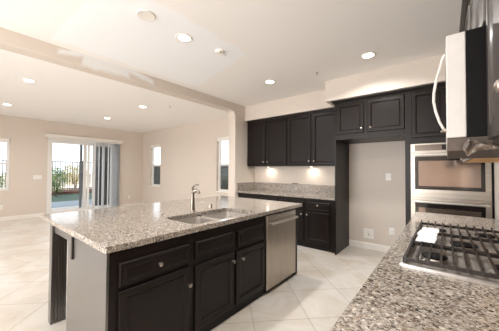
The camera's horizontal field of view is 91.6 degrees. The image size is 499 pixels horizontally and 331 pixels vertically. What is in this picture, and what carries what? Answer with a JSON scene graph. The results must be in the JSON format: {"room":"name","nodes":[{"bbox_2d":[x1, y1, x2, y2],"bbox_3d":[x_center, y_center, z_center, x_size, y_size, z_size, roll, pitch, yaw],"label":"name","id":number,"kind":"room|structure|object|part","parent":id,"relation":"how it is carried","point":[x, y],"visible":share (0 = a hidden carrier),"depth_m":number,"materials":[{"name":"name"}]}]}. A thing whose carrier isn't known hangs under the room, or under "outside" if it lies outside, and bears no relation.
{"room":"kitchen","nodes":[
{"label":"kitchen","id":0,"kind":"room"},
{"bbox_2d":[0,115,142,216],"bbox_3d":[-6.702,-0.057,6.146,0.150,3.000,8.450,-1,-1,39],"label":"wall","id":1,"kind":"structure","parent":0,"point":[26,195],"depth_m":6.90,"materials":[{"name":"paint"}]},
{"bbox_2d":[0,138,9,190],"bbox_3d":[-6.797,-0.031,5.997,0.150,1.380,1.240,-1,-1,39],"label":"window","id":2,"kind":"structure","parent":1,"relation":"in","point":[6,163],"depth_m":6.46,"materials":[{"name":"white plastic"}]},
{"bbox_3d":[-6.765,-0.670,5.988,0.062,0.098,1.200,-1,-1,39],"label":"blind head rail","id":3,"kind":"part","parent":2,"relation":"part of","materials":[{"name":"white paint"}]},
{"bbox_2d":[0,213,43,220],"bbox_3d":[-7.558,1.361,4.937,0.014,0.105,5.250,-1,-1,39],"label":"baseboard","id":4,"kind":"structure","parent":1,"relation":"attached to","point":[7,218],"depth_m":6.59,"materials":[{"name":"white paint"}]},
{"bbox_2d":[33,175,41,178],"bbox_3d":[-6.008,0.332,6.875,0.009,0.118,0.190,-1,-1,39],"label":"wall switch","id":5,"kind":"object","parent":1,"relation":"attached to","point":[34,176],"visible":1,"depth_m":6.87,"materials":[{"name":"white plastic"}]},
{"bbox_2d":[46,139,117,213],"bbox_3d":[-5.302,0.352,7.866,0.125,2.270,2.000,-1,-1,39],"label":"door","id":6,"kind":"structure","parent":1,"relation":"in","point":[86,154],"depth_m":7.79,"materials":[{"name":"white plastic"}]},
{"bbox_3d":[-5.555,0.338,7.524,0.040,2.140,1.030,-1,-1,39],"label":"fixed panel","id":7,"kind":"part","parent":6,"relation":"part of","materials":[{"name":"clear glass"}]},
{"bbox_3d":[-5.054,0.356,8.225,0.040,2.140,1.010,-1,-1,39],"label":"sliding panel","id":8,"kind":"part","parent":6,"relation":"part of","materials":[{"name":"white plastic"}]},
{"bbox_2d":[44,133,122,207],"bbox_3d":[-5.214,0.248,7.778,0.105,2.295,2.170,-1,-1,39],"label":"vertical blinds","id":9,"kind":"object","parent":1,"relation":"attached to","point":[114,144],"visible":1,"depth_m":8.22,"materials":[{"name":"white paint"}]},
{"bbox_3d":[-5.208,-0.782,7.806,0.045,0.035,2.020,-1,-1,39],"label":"head rail","id":10,"kind":"part","parent":9,"relation":"part of","materials":[{"name":"white plastic"}]},
{"bbox_2d":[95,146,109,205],"bbox_3d":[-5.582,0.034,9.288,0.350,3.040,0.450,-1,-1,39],"label":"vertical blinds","id":11,"kind":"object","parent":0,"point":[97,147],"visible":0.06,"depth_m":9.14,"materials":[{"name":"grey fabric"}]},
{"bbox_2d":[0,49,228,132],"bbox_3d":[-4.662,-1.477,4.537,5.370,0.260,8.450,-1,-1,39],"label":"ceiling","id":12,"kind":"structure","parent":0,"point":[62,94],"depth_m":5.03,"materials":[{"name":"paint"}]},
{"bbox_2d":[21,78,36,82],"bbox_3d":[-3.514,-1.350,3.864,0.189,0.007,0.189,-1,-1,39],"label":"recessed light","id":13,"kind":"object","parent":12,"relation":"in","point":[22,79],"visible":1,"depth_m":3.85,"materials":[{"name":"white paint"}]},
{"bbox_2d":[0,27,254,196],"bbox_3d":[-2.503,-0.100,2.760,0.200,3.000,8.150,-1,-1,39],"label":"wall","id":14,"kind":"structure","parent":0,"point":[238,170],"depth_m":3.80,"materials":[{"name":"paint"}]},
{"bbox_2d":[0,217,386,330],"bbox_3d":[-2.980,1.480,3.105,9.740,0.150,8.450,-1,-1,39],"label":"floor","id":15,"kind":"structure","parent":0,"point":[325,283],"depth_m":2.79,"materials":[{"name":"tile"}]},
{"bbox_2d":[48,224,108,330],"bbox_3d":[-0.583,0.974,2.698,1.230,0.874,2.354,-1,-1,39],"label":"panel","id":16,"kind":"object","parent":15,"relation":"on","point":[86,273],"visible":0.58,"depth_m":1.72,"materials":[{"name":"white paint"}]},
{"bbox_3d":[-1.730,0.957,2.192,0.080,0.874,0.111,-1,-1,39],"label":"leg","id":17,"kind":"part","parent":16,"relation":"part of","materials":[{"name":"black wood"}]},
{"bbox_3d":[-1.548,0.556,2.025,0.420,0.072,0.030,-1,-1,39],"label":"apron rail","id":18,"kind":"part","parent":16,"relation":"part of","materials":[{"name":"wood"}]},
{"bbox_3d":[-1.113,0.950,1.639,0.725,0.874,0.015,-1,-1,39],"label":"panel","id":19,"kind":"part","parent":16,"relation":"part of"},
{"bbox_2d":[108,233,191,330],"bbox_3d":[-0.866,0.955,1.837,0.691,0.874,0.600,-1,-1,39],"label":"base cabinet","id":20,"kind":"object","parent":15,"relation":"on","point":[150,285],"visible":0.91,"depth_m":1.62,"materials":[{"name":"brown wood"}]},
{"bbox_3d":[-0.625,1.025,1.650,0.020,0.520,0.515,-1,-1,39],"label":"door","id":21,"kind":"part","parent":20,"relation":"part of","materials":[{"name":"brown wood"}]},
{"bbox_3d":[-0.622,0.665,1.658,0.020,0.144,0.515,-1,-1,39],"label":"drawer","id":22,"kind":"part","parent":20,"relation":"part of","materials":[{"name":"brown wood"}]},
{"bbox_2d":[191,213,264,330],"bbox_3d":[-0.371,0.971,2.450,0.691,0.874,0.975,-1,-1,39],"label":"base cabinet","id":23,"kind":"object","parent":15,"relation":"on","point":[228,261],"visible":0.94,"depth_m":2.16,"materials":[{"name":"brown wood"}]},
{"bbox_2d":[41,196,301,253],"bbox_3d":[-0.657,0.520,2.837,1.557,0.040,2.463,-1,-1,39],"label":"countertop","id":24,"kind":"structure","parent":23,"relation":"on","point":[112,229],"depth_m":2.20,"materials":[{"name":"stone"}]},
{"bbox_2d":[189,184,200,211],"bbox_3d":[-0.588,0.349,2.624,0.115,0.293,0.085,1,-1,-17],"label":"faucet","id":25,"kind":"object","parent":24,"relation":"on","point":[192,204],"visible":0.99,"depth_m":2.61,"materials":[{"name":"silver metal"}]},
{"bbox_3d":[-0.578,0.283,2.618,0.108,0.071,0.043,0,-1,18],"label":"spout","id":26,"kind":"part","parent":25,"relation":"part of","materials":[{"name":"silver metal"}]},
{"bbox_2d":[175,211,243,223],"bbox_3d":[-0.362,0.634,2.438,0.471,0.198,0.851,-1,-1,39],"label":"sink","id":27,"kind":"object","parent":24,"relation":"in","point":[225,214],"visible":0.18,"depth_m":2.54,"materials":[{"name":"metal"}]},
{"bbox_3d":[-0.498,0.630,2.271,0.471,0.198,0.420,-1,-1,39],"label":"bowl","id":28,"kind":"part","parent":27,"relation":"part of","materials":[{"name":"metal"}]},
{"bbox_3d":[-0.226,0.639,2.608,0.471,0.198,0.415,-1,-1,39],"label":"bowl","id":29,"kind":"part","parent":27,"relation":"part of","materials":[{"name":"metal"}]},
{"bbox_3d":[-0.289,0.670,2.071,0.020,0.130,0.433,-1,-1,39],"label":"drawer","id":30,"kind":"part","parent":23,"relation":"part of","materials":[{"name":"brown wood"}]},
{"bbox_3d":[-0.290,1.042,2.064,0.020,0.507,0.436,-1,-1,39],"label":"door","id":31,"kind":"part","parent":23,"relation":"part of","materials":[{"name":"brown wood"}]},
{"bbox_3d":[-0.148,0.638,2.278,0.020,0.214,0.975,-1,-1,39],"label":"frame","id":32,"kind":"part","parent":23,"relation":"part of","materials":[{"name":"brown wood"}]},
{"bbox_3d":[0.016,1.058,2.444,0.020,0.495,0.455,-1,-1,39],"label":"door","id":33,"kind":"part","parent":23,"relation":"part of","materials":[{"name":"brown wood"}]},
{"bbox_3d":[0.022,0.705,2.456,0.020,0.160,0.437,-1,-1,39],"label":"drawer","id":34,"kind":"part","parent":23,"relation":"part of","materials":[{"name":"brown wood"}]},
{"bbox_2d":[238,193,278,200],"bbox_3d":[0.325,1.032,5.230,1.045,0.874,0.651,-1,-1,39],"label":"base cabinet","id":35,"kind":"object","parent":15,"relation":"on","point":[243,195],"visible":0.06,"depth_m":4.98,"materials":[{"name":"brown wood"}]},
{"bbox_3d":[-0.053,0.728,5.177,0.478,0.145,0.020,-1,-1,39],"label":"drawer","id":36,"kind":"part","parent":35,"relation":"part of","materials":[{"name":"brown wood"}]},
{"bbox_3d":[0.353,0.724,4.850,0.480,0.145,0.020,-1,-1,39],"label":"drawer","id":37,"kind":"part","parent":35,"relation":"part of","materials":[{"name":"brown wood"}]},
{"bbox_2d":[263,209,297,293],"bbox_3d":[0.185,0.992,3.051,0.641,0.862,0.648,-1,-1,39],"label":"dishwasher","id":38,"kind":"object","parent":15,"relation":"on","point":[280,227],"visible":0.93,"depth_m":2.83,"materials":[{"name":"metal"}]},
{"bbox_3d":[0.426,0.646,2.865,0.027,0.027,0.590,-1,-1,39],"label":"handle","id":39,"kind":"part","parent":38,"relation":"part of","materials":[{"name":"metal"}]},
{"bbox_2d":[291,208,296,274],"bbox_3d":[0.358,0.995,3.395,0.640,0.874,0.087,-1,-1,39],"label":"end panel","id":40,"kind":"object","parent":15,"relation":"on","point":[295,272],"visible":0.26,"depth_m":3.21,"materials":[{"name":"brown wood"}]},
{"bbox_2d":[279,196,334,252],"bbox_3d":[1.166,1.023,4.552,1.095,0.874,0.651,-1,-1,39],"label":"base cabinet","id":41,"kind":"object","parent":15,"relation":"on","point":[316,217],"visible":0.66,"depth_m":4.20,"materials":[{"name":"brown wood"}]},
{"bbox_2d":[237,189,334,200],"bbox_3d":[0.767,0.571,4.921,2.163,0.040,0.654,-1,-1,39],"label":"countertop","id":42,"kind":"structure","parent":41,"relation":"on","point":[251,191],"depth_m":4.73,"materials":[{"name":"stone"}]},
{"bbox_3d":[0.778,0.719,4.507,0.502,0.145,0.020,-1,-1,39],"label":"drawer","id":43,"kind":"part","parent":41,"relation":"part of","materials":[{"name":"brown wood"}]},
{"bbox_3d":[0.776,1.079,4.500,0.502,0.525,0.020,-1,-1,39],"label":"door","id":44,"kind":"part","parent":41,"relation":"part of","materials":[{"name":"brown wood"}]},
{"bbox_3d":[1.176,0.715,4.186,0.436,0.145,0.020,-1,-1,39],"label":"drawer","id":45,"kind":"part","parent":41,"relation":"part of","materials":[{"name":"brown wood"}]},
{"bbox_3d":[1.174,1.075,4.179,0.436,0.525,0.020,-1,-1,39],"label":"door","id":46,"kind":"part","parent":41,"relation":"part of","materials":[{"name":"brown wood"}]},
{"bbox_2d":[335,105,348,254],"bbox_3d":[1.615,0.236,4.219,0.018,2.440,0.693,-1,-1,39],"label":"panel","id":47,"kind":"object","parent":15,"relation":"on","point":[341,148],"visible":0.75,"depth_m":4.15,"materials":[{"name":"brown wood"}]},
{"bbox_2d":[405,87,494,224],"bbox_3d":[2.685,0.224,3.321,0.868,2.440,0.741,-1,-1,39],"label":"tall cabinet","id":48,"kind":"object","parent":15,"relation":"on","point":[422,126],"visible":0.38,"depth_m":3.24,"materials":[{"name":"brown wood"}]},
{"bbox_3d":[2.346,-0.683,3.194,0.360,0.615,0.020,-1,-1,39],"label":"door","id":49,"kind":"part","parent":48,"relation":"part of","materials":[{"name":"brown wood"}]},
{"bbox_2d":[410,142,491,218],"bbox_3d":[2.469,0.359,3.018,0.784,1.305,0.097,-1,-1,39],"label":"double oven","id":50,"kind":"object","parent":48,"relation":"in","point":[440,184],"visible":0.59,"depth_m":3.03,"materials":[{"name":"metal"}]},
{"bbox_3d":[2.490,-0.235,3.051,0.774,0.110,0.017,-1,-1,39],"label":"control panel","id":51,"kind":"part","parent":50,"relation":"part of","materials":[{"name":"metal"}]},
{"bbox_3d":[2.449,-0.142,3.000,0.740,0.024,0.024,-1,-1,39],"label":"handle","id":52,"kind":"part","parent":50,"relation":"part of","materials":[{"name":"metal"}]},
{"bbox_3d":[2.484,-0.235,3.043,0.680,0.080,0.002,-1,-1,39],"label":"control glass","id":53,"kind":"part","parent":50,"relation":"part of","materials":[{"name":"glass"}]},
{"bbox_3d":[2.468,0.695,3.015,0.677,0.415,0.004,-1,-1,39],"label":"door glass","id":54,"kind":"part","parent":50,"relation":"part of","materials":[{"name":"black glass"}]},
{"bbox_3d":[2.472,0.094,3.027,0.677,0.432,0.004,-1,-1,39],"label":"door glass","id":55,"kind":"part","parent":50,"relation":"part of","materials":[{"name":"black glass"}]},
{"bbox_3d":[2.446,0.467,2.987,0.740,0.024,0.024,-1,-1,39],"label":"handle","id":56,"kind":"part","parent":50,"relation":"part of","materials":[{"name":"metal"}]},
{"bbox_3d":[2.483,0.124,3.039,0.780,0.582,0.030,-1,-1,39],"label":"door","id":57,"kind":"part","parent":50,"relation":"part of","materials":[{"name":"metal"}]},
{"bbox_3d":[2.480,0.725,3.026,0.780,0.565,0.030,-1,-1,39],"label":"door","id":58,"kind":"part","parent":50,"relation":"part of","materials":[{"name":"metal"}]},
{"bbox_3d":[1.856,0.979,2.159,0.706,0.874,0.770,-1,-1,39],"label":"base cabinet","id":59,"kind":"object","parent":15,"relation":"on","visible":0},
{"bbox_2d":[330,212,498,330],"bbox_3d":[0.861,0.490,0.915,0.694,0.040,4.025,-1,-1,39],"label":"countertop","id":60,"kind":"structure","parent":59,"relation":"on","point":[394,297],"depth_m":0.84,"materials":[{"name":"stone"}]},
{"bbox_2d":[399,220,498,287],"bbox_3d":[1.243,0.452,1.389,0.535,0.060,1.070,-1,-1,39],"label":"gas cooktop","id":61,"kind":"object","parent":60,"relation":"in","point":[471,256],"visible":0.88,"depth_m":1.23,"materials":[{"name":"metal"}]},
{"bbox_2d":[415,227,438,242],"bbox_3d":[1.070,0.412,1.456,0.104,0.018,0.346,-1,-1,39],"label":"paper stack","id":62,"kind":"object","parent":61,"relation":"on","point":[426,234],"visible":1,"depth_m":1.43,"materials":[{"name":"white paper"}]},
{"bbox_3d":[0.916,0.463,1.202,0.135,0.018,0.135,-1,-1,39],"label":"burner","id":63,"kind":"part","parent":61,"relation":"part of","materials":[{"name":"metal"}]},
{"bbox_3d":[1.233,0.469,1.396,0.161,0.018,0.161,-1,-1,39],"label":"burner","id":64,"kind":"part","parent":61,"relation":"part of","materials":[{"name":"metal"}]},
{"bbox_2d":[0,0,461,106],"bbox_3d":[-0.793,-1.546,1.418,4.170,0.200,8.450,-1,-1,39],"label":"ceiling","id":65,"kind":"structure","parent":0,"point":[285,42],"depth_m":2.65,"materials":[{"name":"paint"}]},
{"bbox_2d":[136,9,155,20],"bbox_3d":[-0.983,-1.424,2.304,0.169,0.012,0.169,-1,-1,39],"label":"ceiling speaker cover","id":66,"kind":"object","parent":65,"relation":"attached to","point":[143,14],"visible":1,"depth_m":2.29,"materials":[{"name":"white paint"}]},
{"bbox_2d":[175,33,192,42],"bbox_3d":[-0.727,-1.416,2.700,0.189,0.007,0.189,-1,-1,39],"label":"recessed light","id":67,"kind":"object","parent":65,"relation":"in","point":[182,37],"visible":1,"depth_m":2.69,"materials":[{"name":"white paint"}]},
{"bbox_2d":[178,35,189,40],"bbox_3d":[-0.727,-1.414,2.700,0.127,0.003,0.127,-1,-1,39],"label":"diffuser","id":68,"kind":"object","parent":67,"relation":"attached to","point":[180,37],"depth_m":2.70,"materials":[{"name":"white plastic"}]},
{"bbox_2d":[215,49,224,54],"bbox_3d":[-0.364,-1.397,2.991,0.116,0.030,0.116,-1,-1,39],"label":"smoke detector","id":69,"kind":"object","parent":65,"relation":"attached to","point":[218,51],"visible":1,"depth_m":2.97,"materials":[{"name":"white paint"}]},
{"bbox_2d":[264,80,275,83],"bbox_3d":[0.339,-1.382,4.022,0.189,0.007,0.189,-1,-1,39],"label":"recessed light","id":70,"kind":"object","parent":65,"relation":"in","point":[266,81],"visible":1,"depth_m":4.00,"materials":[{"name":"white paint"}]},
{"bbox_2d":[360,52,376,58],"bbox_3d":[1.506,-1.394,3.080,0.189,0.007,0.189,-1,-1,39],"label":"recessed light","id":71,"kind":"object","parent":65,"relation":"in","point":[367,55],"visible":1,"depth_m":3.07,"materials":[{"name":"white paint"}]},
{"bbox_2d":[363,53,373,57],"bbox_3d":[1.506,-1.392,3.080,0.127,0.003,0.127,-1,-1,39],"label":"diffuser","id":72,"kind":"object","parent":71,"relation":"attached to","point":[366,55],"depth_m":3.07,"materials":[{"name":"white plastic"}]},
{"bbox_2d":[142,117,405,246],"bbox_3d":[-0.306,-0.013,6.319,9.590,3.000,0.150,-1,-1,39],"label":"wall","id":73,"kind":"structure","parent":0,"point":[189,155],"depth_m":5.16,"materials":[{"name":"paint"}]},
{"bbox_2d":[120,203,145,205],"bbox_3d":[-2.231,1.441,7.224,5.434,0.105,0.800,-1,-1,39],"label":"baseboard","id":74,"kind":"structure","parent":73,"relation":"attached to","point":[134,203],"depth_m":8.96,"materials":[{"name":"white paint"}]},
{"bbox_2d":[150,144,160,186],"bbox_3d":[-3.351,0.007,8.749,0.680,1.500,0.150,-1,-1,39],"label":"window","id":75,"kind":"structure","parent":73,"relation":"in","point":[158,145],"depth_m":8.93,"materials":[{"name":"white plastic"}]},
{"bbox_3d":[-3.369,-0.693,8.735,0.640,0.098,0.062,-1,-1,39],"label":"blind head rail","id":76,"kind":"part","parent":75,"relation":"part of","materials":[{"name":"white paint"}]},
{"bbox_3d":[-3.323,-0.002,8.784,0.680,1.480,0.060,-1,-1,39],"label":"frame","id":77,"kind":"part","parent":75,"relation":"part of","materials":[{"name":"white plastic"}]},
{"bbox_2d":[216,136,228,192],"bbox_3d":[-0.611,-0.021,6.539,0.680,1.500,0.150,-1,-1,39],"label":"window","id":78,"kind":"structure","parent":73,"relation":"in","point":[220,139],"depth_m":6.73,"materials":[{"name":"white plastic"}]},
{"bbox_3d":[-0.583,-0.030,6.574,0.680,1.480,0.060,-1,-1,39],"label":"frame","id":79,"kind":"part","parent":78,"relation":"part of","materials":[{"name":"white plastic"}]},
{"bbox_3d":[-0.629,-0.720,6.526,0.640,0.098,0.062,-1,-1,39],"label":"blind head rail","id":80,"kind":"part","parent":78,"relation":"part of","materials":[{"name":"white paint"}]},
{"bbox_2d":[247,117,287,166],"bbox_3d":[0.446,-0.485,5.395,1.060,1.005,0.360,-1,-1,39],"label":"upper cabinet","id":81,"kind":"object","parent":73,"relation":"attached to","point":[267,145],"visible":0.98,"depth_m":5.24,"materials":[{"name":"brown wood"}]},
{"bbox_3d":[0.153,-0.483,5.453,0.491,0.960,0.020,-1,-1,39],"label":"door","id":82,"kind":"part","parent":81,"relation":"part of","materials":[{"name":"brown wood"}]},
{"bbox_3d":[0.567,-0.487,5.120,0.487,0.960,0.020,-1,-1,39],"label":"door","id":83,"kind":"part","parent":81,"relation":"part of","materials":[{"name":"brown wood"}]},
{"bbox_2d":[237,182,334,193],"bbox_3d":[0.768,0.468,4.925,2.164,0.165,0.649,-1,-1,39],"label":"backsplash","id":84,"kind":"structure","parent":73,"relation":"attached to","point":[324,189],"depth_m":5.25,"materials":[{"name":"stone"}]},
{"bbox_2d":[245,90,332,120],"bbox_3d":[0.819,-1.196,5.101,2.050,0.330,0.380,-1,-1,39],"label":"soffit","id":85,"kind":"object","parent":73,"relation":"attached to","point":[313,101],"depth_m":4.88,"materials":[{"name":"paint"}]},
{"bbox_2d":[288,110,334,165],"bbox_3d":[1.287,-0.494,4.717,1.095,1.005,0.360,-1,-1,39],"label":"upper cabinet","id":86,"kind":"object","parent":73,"relation":"attached to","point":[311,137],"visible":0.88,"depth_m":4.62,"materials":[{"name":"brown wood"}]},
{"bbox_3d":[0.980,-0.492,4.786,0.491,0.960,0.020,-1,-1,39],"label":"door","id":87,"kind":"part","parent":86,"relation":"part of","materials":[{"name":"brown wood"}]},
{"bbox_3d":[1.407,-0.496,4.442,0.522,0.960,0.020,-1,-1,39],"label":"door","id":88,"kind":"part","parent":86,"relation":"part of","materials":[{"name":"brown wood"}]},
{"bbox_2d":[364,228,373,238],"bbox_3d":[2.086,1.192,4.253,0.160,0.165,0.020,-1,-1,39],"label":"water supply box","id":89,"kind":"object","parent":73,"relation":"attached to","point":[368,233],"visible":1,"depth_m":4.25,"materials":[{"name":"white plastic"}]},
{"bbox_2d":[349,239,389,251],"bbox_3d":[2.199,1.406,4.157,0.953,0.105,0.014,-1,-1,39],"label":"baseboard","id":90,"kind":"structure","parent":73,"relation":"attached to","point":[355,243],"depth_m":4.23,"materials":[{"name":"white paint"}]},
{"bbox_2d":[336,94,404,143],"bbox_3d":[1.982,-0.698,3.912,0.952,0.580,0.741,-1,-1,39],"label":"upper cabinet","id":91,"kind":"object","parent":73,"relation":"attached to","point":[382,119],"visible":0.95,"depth_m":3.63,"materials":[{"name":"brown wood"}]},
{"bbox_2d":[247,81,444,122],"bbox_3d":[1.379,-1.015,4.214,4.004,0.059,0.430,-1,-1,39],"label":"crown molding","id":92,"kind":"structure","parent":91,"relation":"on","point":[440,84],"depth_m":3.61,"materials":[{"name":"brown wood"}]},
{"bbox_3d":[1.579,-0.744,3.815,0.403,0.478,0.020,-1,-1,39],"label":"door","id":93,"kind":"part","parent":91,"relation":"part of","materials":[{"name":"brown wood"}]},
{"bbox_3d":[1.959,-0.748,3.508,0.473,0.478,0.020,-1,-1,39],"label":"door","id":94,"kind":"part","parent":91,"relation":"part of","materials":[{"name":"brown wood"}]},
{"bbox_2d":[325,54,445,106],"bbox_3d":[2.258,-1.216,3.684,1.970,0.330,0.780,-1,-1,39],"label":"soffit","id":95,"kind":"object","parent":73,"relation":"attached to","point":[424,71],"depth_m":3.43,"materials":[{"name":"paint"}]},
{"bbox_2d":[386,173,390,180],"bbox_3d":[2.335,0.193,4.080,0.075,0.118,0.009,-1,-1,39],"label":"wall switch","id":96,"kind":"object","parent":73,"relation":"attached to","point":[388,175],"visible":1,"depth_m":4.08,"materials":[{"name":"white plastic"}]},
{"bbox_2d":[389,228,393,234],"bbox_3d":[2.365,1.097,4.034,0.075,0.118,0.009,-1,-1,39],"label":"wall outlet","id":97,"kind":"object","parent":73,"relation":"attached to","point":[391,230],"visible":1,"depth_m":4.03,"materials":[{"name":"white plastic"}]},
{"bbox_2d":[494,162,498,218],"bbox_3d":[0.763,-0.133,0.127,0.150,3.000,8.150,-1,-1,39],"label":"wall","id":98,"kind":"structure","parent":0,"point":[496,164],"depth_m":2.68,"materials":[{"name":"paint"}]},
{"bbox_2d":[468,0,485,29],"bbox_3d":[1.253,-0.792,1.144,0.350,0.515,0.778,-1,-1,39],"label":"upper cabinet","id":99,"kind":"object","parent":98,"relation":"attached to","point":[476,8],"visible":0.11,"depth_m":1.18,"materials":[{"name":"brown wood"}]},
{"bbox_2d":[432,25,498,158],"bbox_3d":[1.198,-0.290,1.173,0.480,0.474,0.774,-1,-1,39],"label":"microwave","id":100,"kind":"object","parent":99,"relation":"attached to","point":[465,68],"visible":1,"depth_m":0.96,"materials":[{"name":"silver metal"}]},
{"bbox_3d":[0.821,-0.309,1.048,0.050,0.336,0.010,-1,-1,39],"label":"handle","id":101,"kind":"part","parent":100,"relation":"part of","materials":[{"name":"metal"}]},
{"bbox_3d":[1.072,-0.315,1.275,0.061,0.421,0.774,-1,-1,39],"label":"door","id":102,"kind":"part","parent":100,"relation":"part of","materials":[{"name":"metal"}]},
{"bbox_3d":[1.268,-0.792,1.375,0.020,0.485,0.360,-1,-1,39],"label":"door","id":103,"kind":"part","parent":99,"relation":"part of","materials":[{"name":"brown wood"}]},
{"bbox_3d":[1.031,-0.799,1.082,0.020,0.485,0.363,-1,-1,39],"label":"door","id":104,"kind":"part","parent":99,"relation":"part of","materials":[{"name":"brown wood"}]},
{"bbox_2d":[460,7,498,162],"bbox_3d":[1.890,-0.534,1.930,0.350,0.989,1.245,-1,-1,39],"label":"upper cabinet","id":105,"kind":"object","parent":98,"relation":"attached to","point":[466,160],"visible":0.05,"depth_m":1.88,"materials":[{"name":"brown wood"}]},
{"bbox_2d":[459,0,467,32],"bbox_3d":[1.345,-1.071,1.493,0.044,0.059,2.630,-1,-1,39],"label":"crown molding","id":106,"kind":"structure","parent":105,"relation":"attached to","point":[464,6],"depth_m":1.73,"materials":[{"name":"brown wood"}]},
{"bbox_3d":[1.593,-0.546,1.775,0.020,0.955,0.590,-1,-1,39],"label":"door","id":107,"kind":"part","parent":105,"relation":"part of","materials":[{"name":"brown wood"}]},
{"bbox_2d":[486,0,498,144],"bbox_3d":[0.817,-0.568,0.600,0.350,0.989,0.600,-1,-1,39],"label":"upper cabinet","id":108,"kind":"object","parent":98,"relation":"attached to","point":[492,6],"visible":0.91,"depth_m":0.83,"materials":[{"name":"brown wood"}]},
{"bbox_2d":[463,139,498,155],"bbox_3d":[0.851,-0.069,0.895,0.098,0.071,0.058,-1,-1,39],"label":"film","id":109,"kind":"object","parent":108,"relation":"hanging from","point":[470,146],"visible":0.98,"depth_m":0.90,"materials":[{"name":"plastic"}]},
{"bbox_3d":[0.581,-0.183,0.555,0.032,0.031,0.031,-1,-1,39],"label":"knob","id":110,"kind":"part","parent":108,"relation":"part of","materials":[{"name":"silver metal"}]},
{"label":"outside","id":111,"kind":"structure","parent":0,"visible":0},
{"bbox_3d":[18.324,2.175,26.799,13.150,0.190,55.200,-1,-1,39],"label":"ground","id":112,"kind":"structure","parent":111,"visible":0},
{"bbox_2d":[154,166,228,189],"bbox_3d":[-0.921,0.761,9.204,17.000,1.680,0.200,-1,-1,39],"label":"wall","id":113,"kind":"structure","parent":112,"relation":"on","point":[224,169],"depth_m":9.17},
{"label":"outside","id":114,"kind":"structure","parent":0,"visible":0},
{"bbox_2d":[51,199,91,207],"bbox_3d":[-7.840,1.654,9.494,2.050,0.200,13.000,-1,-1,39],"label":"patio floor","id":115,"kind":"structure","parent":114,"point":[75,202],"depth_m":9.99,"materials":[{"name":"grey concrete"}]},
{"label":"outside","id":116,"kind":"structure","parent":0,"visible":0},
{"bbox_2d":[51,193,91,201],"bbox_3d":[-9.686,1.683,11.625,3.500,0.205,18.000,-1,-1,39],"label":"ground","id":117,"kind":"structure","parent":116,"point":[64,197],"depth_m":12.08,"materials":[{"name":"grey concrete"}]},
{"bbox_2d":[0,172,5,187],"bbox_3d":[-11.600,0.858,10.935,1.248,1.404,1.244,-1,-1,39],"label":"shrub","id":118,"kind":"object","parent":117,"relation":"on","point":[2,176],"visible":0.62,"depth_m":11.12,"materials":[{"name":"green plant"}]},
{"bbox_2d":[52,167,68,195],"bbox_3d":[-9.963,0.831,12.495,1.027,1.540,1.057,-1,-1,39],"label":"shrub","id":119,"kind":"object","parent":117,"relation":"on","point":[57,186],"visible":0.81,"depth_m":12.47,"materials":[{"name":"green plant"}]},
{"bbox_3d":[-9.941,0.925,12.553,0.469,1.354,0.377,0,-1,17],"label":"stem","id":120,"kind":"part","parent":119,"relation":"part of","materials":[{"name":"green plant"}]},
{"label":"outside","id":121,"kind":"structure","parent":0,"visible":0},
{"bbox_2d":[52,188,91,194],"bbox_3d":[-11.748,1.632,13.290,1.800,0.350,18.000,-1,-1,39],"label":"ground","id":122,"kind":"structure","parent":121,"point":[71,191],"depth_m":13.97,"materials":[{"name":"brown soil"}]},
{"bbox_2d":[0,160,91,189],"bbox_3d":[-11.206,0.591,13.817,0.080,1.800,11.540,-1,-1,39],"label":"metal fence","id":123,"kind":"object","parent":122,"relation":"on","point":[67,188],"visible":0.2,"depth_m":14.36,"materials":[{"name":"black metal"}]},
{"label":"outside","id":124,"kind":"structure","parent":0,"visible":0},
{"bbox_2d":[0,183,91,189],"bbox_3d":[-21.108,2.065,36.249,41.600,0.300,90.000,-1,-1,39],"label":"ground","id":125,"kind":"structure","parent":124,"point":[90,184],"depth_m":18.55,"materials":[{"name":"white concrete"}]},
{"bbox_2d":[0,174,91,185],"bbox_3d":[-17.184,1.189,20.256,0.200,0.950,22.000,-1,-1,39],"label":"wall","id":126,"kind":"structure","parent":125,"relation":"on","point":[0,174],"depth_m":21.40,"materials":[{"name":"paint"}]},
{"bbox_2d":[61,162,86,187],"bbox_3d":[-11.649,0.678,16.280,1.491,1.791,1.571,-1,-1,39],"label":"shrub","id":127,"kind":"object","parent":125,"relation":"on","point":[70,167],"visible":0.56,"depth_m":16.13,"materials":[{"name":"green plant"}]},
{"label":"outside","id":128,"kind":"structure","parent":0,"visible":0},
{"bbox_2d":[51,204,91,209],"bbox_3d":[-6.302,1.634,8.255,1.900,0.210,13.000,-1,-1,39],"label":"patio","id":129,"kind":"structure","parent":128,"point":[68,207],"depth_m":8.89,"materials":[{"name":"concrete"}]}
]}

